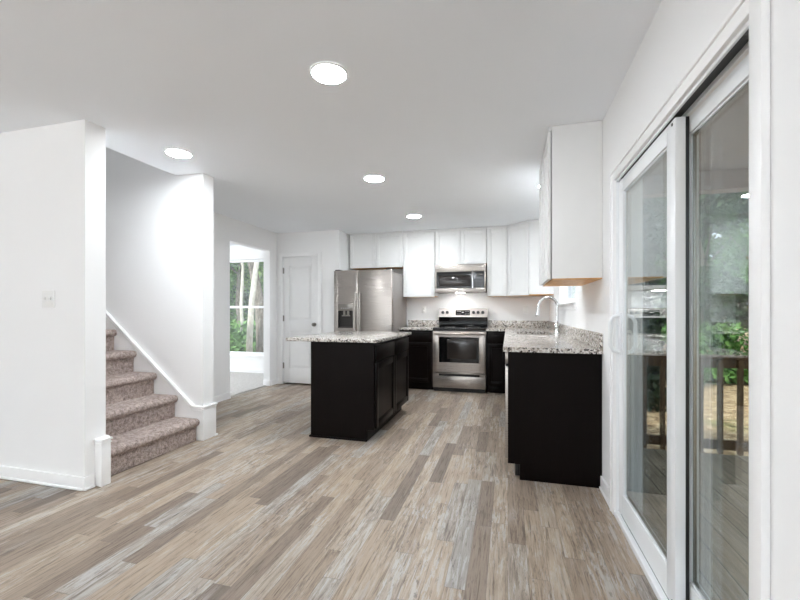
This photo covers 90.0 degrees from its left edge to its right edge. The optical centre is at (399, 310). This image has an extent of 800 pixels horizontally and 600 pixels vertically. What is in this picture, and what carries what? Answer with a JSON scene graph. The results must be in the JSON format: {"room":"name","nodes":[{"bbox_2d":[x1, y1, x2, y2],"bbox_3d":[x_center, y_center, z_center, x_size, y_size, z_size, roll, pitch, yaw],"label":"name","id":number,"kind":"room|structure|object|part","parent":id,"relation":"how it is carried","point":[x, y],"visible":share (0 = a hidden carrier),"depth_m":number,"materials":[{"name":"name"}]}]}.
{"room":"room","nodes":[
{"label":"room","id":0,"kind":"room"},
{"bbox_2d":[0,119,105,476],"bbox_3d":[-4.764,-1.321,3.429,5.615,5.000,0.140,0,0,15],"label":"wall","id":1,"kind":"structure","parent":0,"point":[53,177],"depth_m":2.73,"materials":[{"name":"paint"}]},
{"bbox_2d":[0,465,94,490],"bbox_3d":[-3.753,1.135,3.101,3.537,0.087,0.077,0,0,15],"label":"baseboard","id":2,"kind":"structure","parent":1,"relation":"attached to","point":[78,483],"depth_m":2.70,"materials":[{"name":"white paint"}]},
{"bbox_2d":[42,290,54,307],"bbox_3d":[-2.382,-0.081,2.705,0.116,0.115,0.016,0,0,15],"label":"light switch","id":3,"kind":"object","parent":1,"relation":"attached to","point":[48,297],"visible":1,"depth_m":2.70,"materials":[{"name":"white plastic"}]},
{"bbox_2d":[93,435,112,486],"bbox_3d":[-3.425,-0.165,3.112,3.005,2.686,0.116,0,0,15],"label":"trim","id":4,"kind":"structure","parent":1,"relation":"attached to","point":[102,444],"depth_m":2.69,"materials":[{"name":"white paint"}]},
{"bbox_2d":[106,147,213,405],"bbox_3d":[-4.489,-1.321,4.446,5.615,5.000,0.134,0,0,15],"label":"wall","id":5,"kind":"structure","parent":0,"point":[160,223],"depth_m":3.77,"materials":[{"name":"paint"}]},
{"bbox_2d":[106,310,217,440],"bbox_3d":[-3.181,-0.165,4.093,2.965,2.686,0.194,0,0,15],"label":"trim","id":6,"kind":"structure","parent":5,"relation":"attached to","point":[206,429],"depth_m":3.75,"materials":[{"name":"white paint"}]},
{"bbox_2d":[214,212,276,395],"bbox_3d":[-2.297,-0.041,5.602,0.115,2.440,3.240,0,0,15],"label":"wall","id":7,"kind":"structure","parent":0,"point":[227,230],"depth_m":5.41,"materials":[{"name":"paint"}]},
{"bbox_2d":[214,378,276,402],"bbox_3d":[-2.375,1.135,5.271,0.137,0.087,2.560,0,0,15],"label":"baseboard","id":8,"kind":"structure","parent":7,"relation":"attached to","point":[222,397],"depth_m":5.35,"materials":[{"name":"white paint"}]},
{"bbox_2d":[230,245,263,368],"bbox_3d":[-4.463,-0.041,6.337,4.680,2.440,3.530,0,0,15],"label":"wall","id":9,"kind":"structure","parent":0,"point":[237,252],"depth_m":7.64,"materials":[{"name":"paint"}]},
{"bbox_2d":[230,259,263,359],"bbox_3d":[-2.906,-0.035,7.656,1.340,1.899,0.159,0,0,15],"label":"window","id":10,"kind":"structure","parent":9,"relation":"in","point":[255,355],"depth_m":7.65,"materials":[{"name":"white plastic"}]},
{"bbox_3d":[-2.921,0.875,7.601,1.340,0.079,0.044,0,0,15],"label":"sill","id":11,"kind":"part","parent":10,"relation":"part of","materials":[{"name":"white paint"}]},
{"bbox_3d":[-2.893,-0.076,7.704,1.150,0.044,0.060,0,0,15],"label":"meeting rail","id":12,"kind":"part","parent":10,"relation":"part of","materials":[{"name":"white plastic"}]},
{"bbox_2d":[230,368,263,372],"bbox_3d":[-4.045,1.135,7.916,4.465,0.087,0.022,0,0,15],"label":"baseboard","id":13,"kind":"structure","parent":9,"relation":"attached to","point":[249,370],"depth_m":7.60,"materials":[{"name":"white paint"}]},
{"bbox_2d":[277,230,353,377],"bbox_3d":[-1.382,-0.041,6.681,1.090,2.440,0.680,0,0,15],"label":"wall","id":14,"kind":"structure","parent":0,"point":[333,245],"depth_m":6.29,"materials":[{"name":"paint"}]},
{"bbox_2d":[279,252,320,383],"bbox_3d":[-1.594,0.123,6.375,0.740,2.110,0.020,0,0,15],"label":"trim","id":15,"kind":"structure","parent":14,"relation":"attached to","point":[281,255],"depth_m":6.46,"materials":[{"name":"white paint"}]},
{"bbox_2d":[283,255,317,383],"bbox_3d":[-1.585,0.148,6.413,0.631,2.059,0.169,0,0,15],"label":"door","id":16,"kind":"structure","parent":14,"relation":"in","point":[300,273],"depth_m":6.41,"materials":[{"name":"white paint"}]},
{"bbox_2d":[0,372,657,599],"bbox_3d":[-3.286,1.233,2.130,8.945,0.132,10.800,0,0,15],"label":"floor","id":17,"kind":"structure","parent":0,"point":[432,506],"depth_m":2.24,"materials":[{"name":"wood"}]},
{"bbox_2d":[106,329,199,475],"bbox_3d":[-3.341,-0.021,3.592,2.916,2.399,0.872,0,0,15],"label":"staircase","id":18,"kind":"structure","parent":17,"relation":"on","point":[143,425],"depth_m":3.40,"materials":[{"name":"beige carpet"}]},
{"bbox_2d":[309,336,408,441],"bbox_3d":[-0.371,0.732,4.266,0.660,0.893,1.263,0,0,15],"label":"kitchen island","id":19,"kind":"object","parent":17,"relation":"on","point":[357,389],"visible":1,"depth_m":3.69,"materials":[{"name":"wood"}]},
{"bbox_3d":[-0.410,1.169,4.277,0.577,0.019,1.263,0,0,15],"label":"shoe moulding","id":20,"kind":"part","parent":19,"relation":"part of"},
{"bbox_3d":[-0.533,0.732,3.679,0.625,0.893,0.016,0,0,15],"label":"panel","id":21,"kind":"part","parent":19,"relation":"part of","materials":[{"name":"wood"}]},
{"bbox_2d":[286,331,410,342],"bbox_3d":[-0.471,0.268,4.295,0.912,0.032,1.303,0,0,15],"label":"island countertop","id":22,"kind":"structure","parent":19,"relation":"on","point":[339,336],"depth_m":3.95,"materials":[{"name":"stone"}]},
{"bbox_3d":[-0.142,0.383,3.885,0.020,0.142,0.594,0,0,15],"label":"drawer","id":23,"kind":"part","parent":19,"relation":"part of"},
{"bbox_3d":[-0.142,0.763,3.885,0.020,0.592,0.594,0,0,15],"label":"door","id":24,"kind":"part","parent":19,"relation":"part of","materials":[{"name":"wood"}]},
{"bbox_3d":[0.016,0.763,4.470,0.020,0.592,0.594,0,0,15],"label":"door","id":25,"kind":"part","parent":19,"relation":"part of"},
{"bbox_3d":[0.016,0.383,4.470,0.020,0.142,0.594,0,0,15],"label":"drawer","id":26,"kind":"part","parent":19,"relation":"part of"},
{"bbox_2d":[334,268,406,331],"bbox_3d":[-0.447,0.282,6.230,0.906,1.791,0.924,0,0,15],"label":"refrigerator","id":27,"kind":"object","parent":17,"relation":"on","point":[364,300],"visible":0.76,"depth_m":5.85,"materials":[{"name":"silver metal"}]},
{"bbox_3d":[-0.810,-0.059,5.913,0.235,0.094,0.004,0,0,15],"label":"control panel","id":28,"kind":"part","parent":27,"relation":"part of","materials":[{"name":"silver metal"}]},
{"bbox_3d":[-0.794,0.235,5.946,0.383,1.668,0.068,0,0,15],"label":"freezer door","id":29,"kind":"part","parent":27,"relation":"part of","materials":[{"name":"silver metal"}]},
{"bbox_3d":[-0.656,0.184,5.842,0.027,0.917,0.066,0,0,15],"label":"handle","id":30,"kind":"part","parent":27,"relation":"part of","materials":[{"name":"silver metal"}]},
{"bbox_3d":[-0.586,0.184,5.823,0.027,0.917,0.066,0,0,15],"label":"handle","id":31,"kind":"part","parent":27,"relation":"part of","materials":[{"name":"silver metal"}]},
{"bbox_3d":[-0.353,0.235,5.827,0.515,1.668,0.068,0,0,15],"label":"fridge door","id":32,"kind":"part","parent":27,"relation":"part of","materials":[{"name":"silver metal"}]},
{"bbox_2d":[399,330,433,389],"bbox_3d":[0.311,0.732,6.259,0.510,0.893,0.608,0,0,15],"label":"base cabinet","id":33,"kind":"object","parent":17,"relation":"on","point":[420,349],"visible":0.51,"depth_m":5.96,"materials":[{"name":"wood"}]},
{"bbox_2d":[398,320,438,329],"bbox_3d":[0.306,0.216,6.245,0.518,0.135,0.639,0,0,15],"label":"countertop","id":34,"kind":"structure","parent":33,"relation":"on","point":[412,324],"depth_m":6.50,"materials":[{"name":"stone"}]},
{"bbox_3d":[0.234,0.385,5.975,0.490,0.145,0.020,0,0,15],"label":"drawer","id":35,"kind":"part","parent":33,"relation":"part of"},
{"bbox_3d":[0.234,0.765,5.975,0.490,0.592,0.020,0,0,15],"label":"door","id":36,"kind":"part","parent":33,"relation":"part of","materials":[{"name":"wood"}]},
{"bbox_2d":[433,308,487,392],"bbox_3d":[0.918,0.568,6.037,0.766,1.221,0.664,0,0,15],"label":"range","id":37,"kind":"object","parent":17,"relation":"on","point":[459,339],"visible":0.99,"depth_m":5.81,"materials":[{"name":"grey metal"}]},
{"bbox_3d":[0.840,0.328,5.748,0.730,0.031,0.065,0,0,15],"label":"handle","id":38,"kind":"part","parent":37,"relation":"part of","materials":[{"name":"silver metal"}]},
{"bbox_3d":[0.855,1.007,5.802,0.762,0.220,0.048,0,0,15],"label":"storage drawer","id":39,"kind":"part","parent":37,"relation":"part of","materials":[{"name":"silver metal"}]},
{"bbox_3d":[0.855,0.592,5.802,0.762,0.594,0.048,0,0,15],"label":"oven door","id":40,"kind":"part","parent":37,"relation":"part of","materials":[{"name":"silver metal"}]},
{"bbox_2d":[433,326,487,329],"bbox_3d":[0.919,0.256,6.039,0.762,0.024,0.540,0,0,15],"label":"cooktop","id":41,"kind":"object","parent":37,"relation":"in","point":[439,327],"depth_m":5.89,"materials":[{"name":"black glass"}]},
{"bbox_3d":[0.995,0.025,6.320,0.766,0.136,0.078,0,0,15],"label":"control panel","id":42,"kind":"part","parent":37,"relation":"part of","materials":[{"name":"silver metal"}]},
{"bbox_2d":[486,331,504,392],"bbox_3d":[1.450,0.732,5.952,0.293,0.893,0.608,0,0,15],"label":"base cabinet","id":43,"kind":"object","parent":17,"relation":"on","point":[495,356],"visible":0.88,"depth_m":5.67,"materials":[{"name":"wood"}]},
{"bbox_3d":[1.373,0.385,5.667,0.273,0.145,0.020,0,0,15],"label":"drawer","id":44,"kind":"part","parent":43,"relation":"part of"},
{"bbox_3d":[1.373,0.765,5.667,0.273,0.592,0.020,0,0,15],"label":"door","id":45,"kind":"part","parent":43,"relation":"part of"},
{"bbox_2d":[505,352,519,475],"bbox_3d":[1.129,0.731,3.068,0.619,0.873,0.598,0,0,15],"label":"dishwasher","id":46,"kind":"object","parent":17,"relation":"on","point":[517,466],"visible":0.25,"depth_m":2.86,"materials":[{"name":"grey metal"}]},
{"bbox_3d":[0.853,0.724,3.142,0.048,0.660,0.596,0,0,15],"label":"door","id":47,"kind":"part","parent":46,"relation":"part of","materials":[{"name":"silver metal"}]},
{"bbox_3d":[0.853,0.335,3.142,0.048,0.081,0.596,0,0,15],"label":"control panel","id":48,"kind":"part","parent":46,"relation":"part of","materials":[{"name":"silver metal"}]},
{"bbox_2d":[508,352,601,487],"bbox_3d":[1.055,0.732,2.752,0.603,0.893,0.040,0,0,15],"label":"end panel","id":49,"kind":"object","parent":17,"relation":"on","point":[555,399],"visible":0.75,"depth_m":2.73,"materials":[{"name":"wood"}]},
{"bbox_3d":[1.816,0.732,5.607,0.618,0.893,1.084,0,0,15],"label":"base cabinet","id":50,"kind":"object","parent":17,"relation":"on","visible":0},
{"bbox_2d":[486,320,602,353],"bbox_3d":[1.360,0.216,4.457,0.904,0.135,3.544,0,0,15],"label":"countertop","id":51,"kind":"structure","parent":50,"relation":"on","point":[571,339],"depth_m":3.42,"materials":[{"name":"stone"}]},
{"bbox_2d":[535,296,559,333],"bbox_3d":[1.666,0.040,4.499,0.270,0.422,0.116,0,0,15],"label":"faucet","id":52,"kind":"object","parent":51,"relation":"on","point":[557,325],"visible":1,"depth_m":4.49,"materials":[{"name":"silver metal"}]},
{"bbox_3d":[1.670,-0.019,4.521,0.229,0.303,0.030,0,0,15],"label":"spout","id":53,"kind":"part","parent":52,"relation":"part of","materials":[{"name":"silver metal"}]},
{"bbox_2d":[0,0,661,245],"bbox_3d":[-3.331,-1.321,2.157,9.045,0.120,11.070,0,0,15],"label":"ceiling","id":54,"kind":"structure","parent":0,"point":[454,103],"depth_m":2.29,"materials":[{"name":"paint"}]},
{"bbox_2d":[164,148,192,157],"bbox_3d":[-1.764,-1.256,3.190,0.198,0.009,0.198,0,0,15],"label":"recessed light","id":55,"kind":"object","parent":54,"relation":"in","point":[175,152],"visible":1,"depth_m":3.18,"materials":[{"name":"white plastic"}]},
{"bbox_2d":[166,150,190,157],"bbox_3d":[-1.764,-1.256,3.190,0.173,0.008,0.173,0,0,15],"label":"diffuser","id":56,"kind":"object","parent":55,"relation":"attached to","point":[175,153],"depth_m":3.18,"materials":[{"name":"white"}]},
{"bbox_2d":[310,61,347,83],"bbox_3d":[-0.376,-1.256,2.119,0.198,0.009,0.198,0,0,15],"label":"recessed light","id":57,"kind":"object","parent":54,"relation":"in","point":[326,72],"visible":1,"depth_m":2.10,"materials":[{"name":"white plastic"}]},
{"bbox_2d":[364,175,383,181],"bbox_3d":[-0.246,-1.256,3.795,0.198,0.009,0.198,0,0,15],"label":"recessed light","id":58,"kind":"object","parent":54,"relation":"in","point":[371,178],"visible":1,"depth_m":3.78,"materials":[{"name":"white plastic"}]},
{"bbox_2d":[407,214,420,217],"bbox_3d":[0.184,-1.256,5.305,0.198,0.009,0.198,0,0,15],"label":"recessed light","id":59,"kind":"object","parent":54,"relation":"in","point":[410,215],"visible":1,"depth_m":5.30,"materials":[{"name":"white plastic"}]},
{"bbox_2d":[407,215,419,217],"bbox_3d":[0.184,-1.256,5.305,0.173,0.008,0.173,0,0,15],"label":"diffuser","id":60,"kind":"object","parent":59,"relation":"attached to","point":[409,216],"depth_m":5.30,"materials":[{"name":"white"}]},
{"bbox_2d":[380,269,548,325],"bbox_3d":[0.177,-0.041,6.674,4.345,2.440,0.120,0,0,15],"label":"wall","id":61,"kind":"structure","parent":0,"point":[509,308],"depth_m":6.30,"materials":[{"name":"paint"}]},
{"bbox_2d":[349,231,402,269],"bbox_3d":[-0.351,-0.978,6.586,0.900,0.563,0.324,0,0,15],"label":"upper cabinet","id":62,"kind":"object","parent":61,"relation":"attached to","point":[382,250],"visible":0.99,"depth_m":6.43,"materials":[{"name":"white paint"}]},
{"bbox_3d":[-0.607,-0.961,6.497,0.441,0.529,0.020,0,0,15],"label":"door","id":63,"kind":"part","parent":62,"relation":"part of","materials":[{"name":"white paint"}]},
{"bbox_3d":[-0.391,-1.245,6.439,0.900,0.028,0.019,0,0,15],"label":"moulding","id":64,"kind":"part","parent":62,"relation":"part of","materials":[{"name":"white paint"}]},
{"bbox_3d":[-0.348,-0.704,6.598,0.896,0.008,0.298,0,0,15],"label":"panel","id":65,"kind":"part","parent":62,"relation":"part of","materials":[{"name":"brown wood"}]},
{"bbox_3d":[-0.175,-0.961,6.380,0.441,0.529,0.020,0,0,15],"label":"door","id":66,"kind":"part","parent":62,"relation":"part of","materials":[{"name":"white paint"}]},
{"bbox_2d":[403,230,437,296],"bbox_3d":[0.334,-0.740,6.401,0.510,1.038,0.324,0,0,15],"label":"upper cabinet","id":67,"kind":"object","parent":61,"relation":"attached to","point":[419,264],"visible":0.99,"depth_m":6.25,"materials":[{"name":"white paint"}]},
{"bbox_3d":[0.294,-1.245,6.254,0.510,0.028,0.019,0,0,15],"label":"moulding","id":68,"kind":"part","parent":67,"relation":"part of","materials":[{"name":"white paint"}]},
{"bbox_2d":[408,320,438,326],"bbox_3d":[0.387,0.200,6.544,0.518,0.102,0.020,0,0,15],"label":"backsplash","id":69,"kind":"structure","parent":61,"relation":"attached to","point":[435,323],"depth_m":6.53,"materials":[{"name":"stone"}]},
{"bbox_2d":[435,227,486,264],"bbox_3d":[0.959,-0.985,6.232,0.775,0.548,0.324,0,0,15],"label":"upper cabinet","id":70,"kind":"object","parent":61,"relation":"attached to","point":[456,245],"visible":0.87,"depth_m":6.07,"materials":[{"name":"white paint"}]},
{"bbox_3d":[0.734,-0.968,6.135,0.378,0.514,0.020,0,0,15],"label":"door","id":71,"kind":"part","parent":70,"relation":"part of","materials":[{"name":"white paint"}]},
{"bbox_3d":[0.920,-1.245,6.086,0.775,0.028,0.019,0,0,15],"label":"moulding","id":72,"kind":"part","parent":70,"relation":"part of","materials":[{"name":"white paint"}]},
{"bbox_2d":[435,263,486,293],"bbox_3d":[0.941,-0.489,6.168,0.760,0.431,0.454,0,0,15],"label":"microwave","id":73,"kind":"object","parent":70,"relation":"attached to","point":[449,278],"visible":1,"depth_m":6.00,"materials":[{"name":"grey metal"}]},
{"bbox_3d":[0.822,-0.466,6.031,0.600,0.244,0.034,0,0,15],"label":"door","id":74,"kind":"part","parent":73,"relation":"part of","materials":[{"name":"black glass"}]},
{"bbox_3d":[0.899,-0.646,6.010,0.760,0.114,0.034,0,0,15],"label":"vent panel","id":75,"kind":"part","parent":73,"relation":"part of","materials":[{"name":"silver metal"}]},
{"bbox_3d":[0.899,-0.309,6.010,0.760,0.067,0.034,0,0,15],"label":"panel","id":76,"kind":"part","parent":73,"relation":"part of","materials":[{"name":"silver metal"}]},
{"bbox_3d":[1.181,-0.466,5.936,0.140,0.244,0.031,0,0,15],"label":"control panel","id":77,"kind":"part","parent":73,"relation":"part of","materials":[{"name":"black glass"}]},
{"bbox_3d":[1.105,-0.968,6.035,0.378,0.514,0.020,0,0,15],"label":"door","id":78,"kind":"part","parent":70,"relation":"part of","materials":[{"name":"white paint"}]},
{"bbox_2d":[487,226,506,296],"bbox_3d":[1.480,-0.740,6.091,0.295,1.038,0.324,0,0,15],"label":"upper cabinet","id":79,"kind":"object","parent":61,"relation":"attached to","point":[496,235],"visible":0.98,"depth_m":5.94,"materials":[{"name":"white paint"}]},
{"bbox_3d":[1.441,-1.245,5.945,0.295,0.028,0.019,0,0,15],"label":"moulding","id":80,"kind":"part","parent":79,"relation":"part of","materials":[{"name":"white paint"}]},
{"bbox_2d":[507,220,553,295],"bbox_3d":[1.880,-0.740,5.833,0.618,1.038,0.616,0,0,15],"label":"upper cabinet","id":81,"kind":"object","parent":61,"relation":"attached to","point":[522,237],"visible":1,"depth_m":5.62,"materials":[{"name":"white paint"}]},
{"bbox_3d":[1.689,-0.723,5.724,0.020,1.004,0.399,0,0,-30],"label":"door","id":82,"kind":"part","parent":81,"relation":"part of","materials":[{"name":"white paint"}]},
{"bbox_3d":[1.690,-1.245,5.725,0.018,0.028,0.420,0,0,-30],"label":"moulding","id":83,"kind":"part","parent":81,"relation":"part of","materials":[{"name":"white paint"}]},
{"bbox_3d":[1.886,-0.229,5.837,0.604,0.008,0.601,0,0,15],"label":"panel","id":84,"kind":"part","parent":81,"relation":"part of","materials":[{"name":"brown wood"}]},
{"bbox_2d":[549,0,799,599],"bbox_3d":[0.958,-0.041,0.959,0.140,2.440,10.750,0,0,15],"label":"wall","id":85,"kind":"structure","parent":0,"point":[679,30],"depth_m":0.95,"materials":[{"name":"paint"}]},
{"bbox_2d":[555,286,575,309],"bbox_3d":[1.830,-0.475,4.291,0.178,0.929,1.300,0,0,15],"label":"window","id":86,"kind":"structure","parent":85,"relation":"in","point":[570,303],"depth_m":4.48,"materials":[{"name":"white plastic"}]},
{"bbox_3d":[1.766,-0.051,4.309,0.044,0.079,1.300,0,0,15],"label":"sill","id":87,"kind":"part","parent":86,"relation":"part of","materials":[{"name":"white paint"}]},
{"bbox_3d":[1.882,-0.516,4.277,0.070,0.848,1.198,0,0,15],"label":"frame","id":88,"kind":"part","parent":86,"relation":"part of","materials":[{"name":"white plastic"}]},
{"bbox_2d":[539,120,602,285],"bbox_3d":[1.274,-0.736,3.057,0.342,1.046,0.783,0,0,15],"label":"upper cabinet","id":89,"kind":"object","parent":85,"relation":"attached to","point":[571,167],"visible":1,"depth_m":2.69,"materials":[{"name":"white paint"}]},
{"bbox_3d":[1.170,-0.719,3.289,0.020,1.004,0.378,0,0,15],"label":"door","id":90,"kind":"part","parent":89,"relation":"part of","materials":[{"name":"white paint"}]},
{"bbox_3d":[1.069,-0.719,2.917,0.020,1.004,0.378,0,0,15],"label":"door","id":91,"kind":"part","parent":89,"relation":"part of","materials":[{"name":"white paint"}]},
{"bbox_3d":[1.288,-0.217,3.058,0.310,0.008,0.771,0,0,15],"label":"panel","id":92,"kind":"part","parent":89,"relation":"part of","materials":[{"name":"brown wood"}]},
{"bbox_3d":[1.334,-0.740,2.639,0.008,1.038,0.008,0,0,15],"label":"scribe moulding","id":93,"kind":"part","parent":89,"relation":"part of","materials":[{"name":"white paint"}]},
{"bbox_2d":[599,476,609,507],"bbox_3d":[1.294,1.135,2.515,0.022,0.087,0.290,0,0,15],"label":"baseboard","id":94,"kind":"structure","parent":85,"relation":"attached to","point":[605,490],"depth_m":2.52,"materials":[{"name":"white paint"}]},
{"bbox_2d":[608,20,748,599],"bbox_3d":[1.100,0.204,1.640,0.171,1.948,1.408,0,0,15],"label":"door","id":95,"kind":"structure","parent":85,"relation":"in","point":[673,573],"depth_m":1.53,"materials":[{"name":"white plastic"}]},
{"bbox_3d":[1.213,0.129,2.262,0.066,0.240,0.040,0,0,15],"label":"handle","id":96,"kind":"part","parent":95,"relation":"part of","materials":[{"name":"white plastic"}]},
{"bbox_3d":[1.170,0.203,1.907,0.036,1.884,0.801,0,0,15],"label":"sliding panel","id":97,"kind":"part","parent":95,"relation":"part of","materials":[{"name":"white plastic"}]},
{"bbox_3d":[1.055,0.203,1.285,0.038,1.884,0.639,0,0,15],"label":"fixed panel","id":98,"kind":"part","parent":95,"relation":"part of","materials":[{"name":"glass"}]},
{"bbox_2d":[610,0,769,599],"bbox_3d":[1.060,0.184,1.659,0.026,1.987,1.455,0,0,15],"label":"trim","id":99,"kind":"structure","parent":85,"relation":"attached to","point":[757,12],"depth_m":0.97,"materials":[{"name":"white paint"}]},
{"bbox_2d":[643,87,748,197],"bbox_3d":[2.569,-1.281,1.067,2.895,0.280,5.800,0,0,15],"label":"porch roof","id":100,"kind":"structure","parent":85,"relation":"attached to","point":[724,142],"depth_m":3.49,"materials":[{"name":"paint"}]},
{"label":"outside","id":101,"kind":"structure","parent":0,"visible":0},
{"bbox_2d":[643,448,748,599],"bbox_3d":[2.511,1.529,1.042,2.795,0.300,5.720,0,0,15],"label":"deck","id":102,"kind":"object","parent":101,"point":[723,479],"visible":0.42,"depth_m":2.71,"materials":[{"name":"wood"}]},
{"bbox_2d":[643,353,748,455],"bbox_3d":[3.245,0.879,3.727,2.545,0.920,0.103,0,0,15],"label":"deck railing","id":103,"kind":"object","parent":102,"relation":"on","point":[739,362],"visible":0.38,"depth_m":3.78,"materials":[{"name":"wood"}]},
{"bbox_3d":[3.247,0.479,3.733,2.545,0.120,0.090,0,0,15],"label":"rail","id":104,"kind":"part","parent":103,"relation":"part of","materials":[{"name":"wood"}]},
{"bbox_3d":[3.247,1.264,3.733,2.545,0.090,0.038,0,0,15],"label":"rail","id":105,"kind":"part","parent":103,"relation":"part of","materials":[{"name":"wood"}]},
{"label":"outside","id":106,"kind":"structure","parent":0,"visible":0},
{"bbox_2d":[647,326,748,456],"bbox_3d":[2.605,1.989,9.655,80.000,0.380,100.000,0,0,15],"label":"ground","id":107,"kind":"structure","parent":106,"point":[710,389],"depth_m":6.88,"materials":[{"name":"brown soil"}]},
{"bbox_2d":[240,263,243,331],"bbox_3d":[-4.607,-3.455,10.599,4.520,10.512,3.414,0,0,5],"label":"tree","id":108,"kind":"object","parent":107,"relation":"on","point":[242,264],"visible":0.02,"depth_m":11.06,"materials":[{"name":"grey plant"}]},
{"bbox_2d":[230,285,254,318],"bbox_3d":[-7.144,-1.797,17.855,4.612,7.202,3.161,0,0,-22],"label":"tree","id":109,"kind":"object","parent":107,"relation":"on","point":[245,294],"visible":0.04,"depth_m":17.89,"materials":[{"name":"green plant"}]},
{"bbox_2d":[230,320,255,351],"bbox_3d":[-4.231,1.032,10.905,1.563,1.615,1.418,0,0,38],"label":"shrub","id":110,"kind":"object","parent":107,"relation":"on","point":[238,340],"visible":0.24,"depth_m":10.72,"materials":[{"name":"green plant"}]},
{"bbox_2d":[230,280,255,328],"bbox_3d":[-6.311,-3.283,27.594,25.123,11.727,7.683,0,0,15],"label":"forest","id":111,"kind":"object","parent":107,"relation":"on","point":[235,280],"visible":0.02,"depth_m":27.17,"materials":[{"name":"green plant"}]},
{"bbox_2d":[230,262,263,326],"bbox_3d":[-5.423,-1.853,13.927,4.510,7.315,3.396,0,0,-33],"label":"tree","id":112,"kind":"object","parent":107,"relation":"on","point":[236,295],"visible":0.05,"depth_m":13.32,"materials":[{"name":"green plant"}]},
{"bbox_2d":[230,264,263,295],"bbox_3d":[-5.619,-1.704,16.136,3.852,7.019,4.193,0,0,15],"label":"tree","id":113,"kind":"object","parent":107,"relation":"on","point":[245,282],"visible":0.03,"depth_m":15.08,"materials":[{"name":"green plant"}]},
{"bbox_2d":[235,262,263,291],"bbox_3d":[-3.732,-1.705,13.893,4.019,7.015,4.189,0,0,15],"label":"tree","id":114,"kind":"object","parent":107,"relation":"on","point":[261,273],"visible":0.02,"depth_m":13.19,"materials":[{"name":"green plant"}]},
{"bbox_2d":[246,262,258,351],"bbox_3d":[-3.335,-3.220,9.276,3.902,10.046,4.077,0,0,-40],"label":"tree","id":115,"kind":"object","parent":107,"relation":"on","point":[250,322],"visible":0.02,"depth_m":9.33,"materials":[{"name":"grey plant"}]},
{"bbox_2d":[248,262,263,351],"bbox_3d":[-3.401,-3.396,9.642,3.161,10.404,4.612,0,0,31],"label":"tree","id":116,"kind":"object","parent":107,"relation":"on","point":[259,299],"visible":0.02,"depth_m":9.67,"materials":[{"name":"grey plant"}]},
{"bbox_2d":[572,286,574,297],"bbox_3d":[6.817,-1.852,15.942,3.396,7.317,4.510,0,0,9],"label":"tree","id":117,"kind":"object","parent":107,"relation":"on","point":[573,287],"visible":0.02,"depth_m":14.96,"materials":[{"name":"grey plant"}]},
{"bbox_2d":[573,199,666,324],"bbox_3d":[8.544,-1.796,14.767,4.612,7.204,3.161,0,0,7],"label":"tree","id":118,"kind":"object","parent":107,"relation":"on","point":[657,220],"visible":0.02,"depth_m":14.15,"materials":[{"name":"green plant"}]},
{"bbox_2d":[643,198,666,411],"bbox_3d":[4.469,-0.901,7.499,1.467,5.639,1.376,0,0,-20],"label":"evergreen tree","id":119,"kind":"object","parent":107,"relation":"on","point":[651,343],"visible":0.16,"depth_m":7.20,"materials":[{"name":"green plant"}]},
{"bbox_2d":[649,197,666,320],"bbox_3d":[6.845,-1.796,12.375,3.161,7.204,4.612,0,0,40],"label":"tree","id":120,"kind":"object","parent":107,"relation":"on","point":[654,200],"visible":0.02,"depth_m":11.52,"materials":[{"name":"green plant"}]},
{"bbox_2d":[652,215,666,326],"bbox_3d":[10.802,-1.852,17.200,3.435,7.316,4.532,0,0,5],"label":"tree","id":121,"kind":"object","parent":107,"relation":"on","point":[661,262],"visible":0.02,"depth_m":16.48,"materials":[{"name":"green plant"}]},
{"bbox_2d":[660,323,716,384],"bbox_3d":[6.982,1.032,9.878,1.418,1.615,1.563,0,0,44],"label":"shrub","id":122,"kind":"object","parent":107,"relation":"on","point":[703,339],"visible":0.09,"depth_m":9.68,"materials":[{"name":"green plant"}]},
{"bbox_2d":[651,191,748,335],"bbox_3d":[8.414,-1.797,11.266,4.612,7.202,3.161,0,0,-39],"label":"tree","id":123,"kind":"object","parent":107,"relation":"on","point":[708,292],"visible":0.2,"depth_m":10.66,"materials":[{"name":"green plant"}]},
{"bbox_2d":[652,210,748,345],"bbox_3d":[20.316,-3.370,20.441,22.919,11.616,7.702,0,0,15],"label":"forest","id":124,"kind":"object","parent":107,"relation":"on","point":[746,323],"visible":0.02,"depth_m":20.15,"materials":[{"name":"green plant"}]},
{"bbox_2d":[653,195,748,324],"bbox_3d":[10.179,-1.797,14.425,4.612,7.202,3.161,0,0,37],"label":"tree","id":125,"kind":"object","parent":107,"relation":"on","point":[664,227],"visible":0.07,"depth_m":13.95,"materials":[{"name":"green plant"}]},
{"bbox_2d":[657,203,748,321],"bbox_3d":[11.963,-1.798,16.433,4.612,7.201,3.161,0,0,39],"label":"tree","id":126,"kind":"object","parent":107,"relation":"on","point":[740,216],"visible":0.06,"depth_m":15.64,"materials":[{"name":"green plant"}]},
{"bbox_2d":[699,211,748,293],"bbox_3d":[9.977,-1.853,11.043,4.517,7.315,3.444,0,0,15],"label":"tree","id":127,"kind":"object","parent":107,"relation":"on","point":[739,243],"visible":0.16,"depth_m":11.41,"materials":[{"name":"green plant"}]},
{"bbox_2d":[699,320,748,383],"bbox_3d":[8.099,1.032,10.097,1.463,1.615,1.580,0,0,15],"label":"shrub","id":128,"kind":"object","parent":107,"relation":"on","point":[716,337],"visible":0.52,"depth_m":9.82,"materials":[{"name":"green plant"}]},
{"bbox_2d":[710,198,748,289],"bbox_3d":[12.861,-1.853,13.356,3.396,7.315,4.510,0,0,18],"label":"tree","id":129,"kind":"object","parent":107,"relation":"on","point":[744,212],"visible":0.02,"depth_m":14.27,"materials":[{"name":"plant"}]},
{"bbox_2d":[744,369,748,381],"bbox_3d":[8.992,1.032,9.441,1.563,1.615,1.415,0,0,-10],"label":"shrub","id":130,"kind":"object","parent":107,"relation":"on","point":[745,373],"visible":0.02,"depth_m":9.61,"materials":[{"name":"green plant"}]}
]}

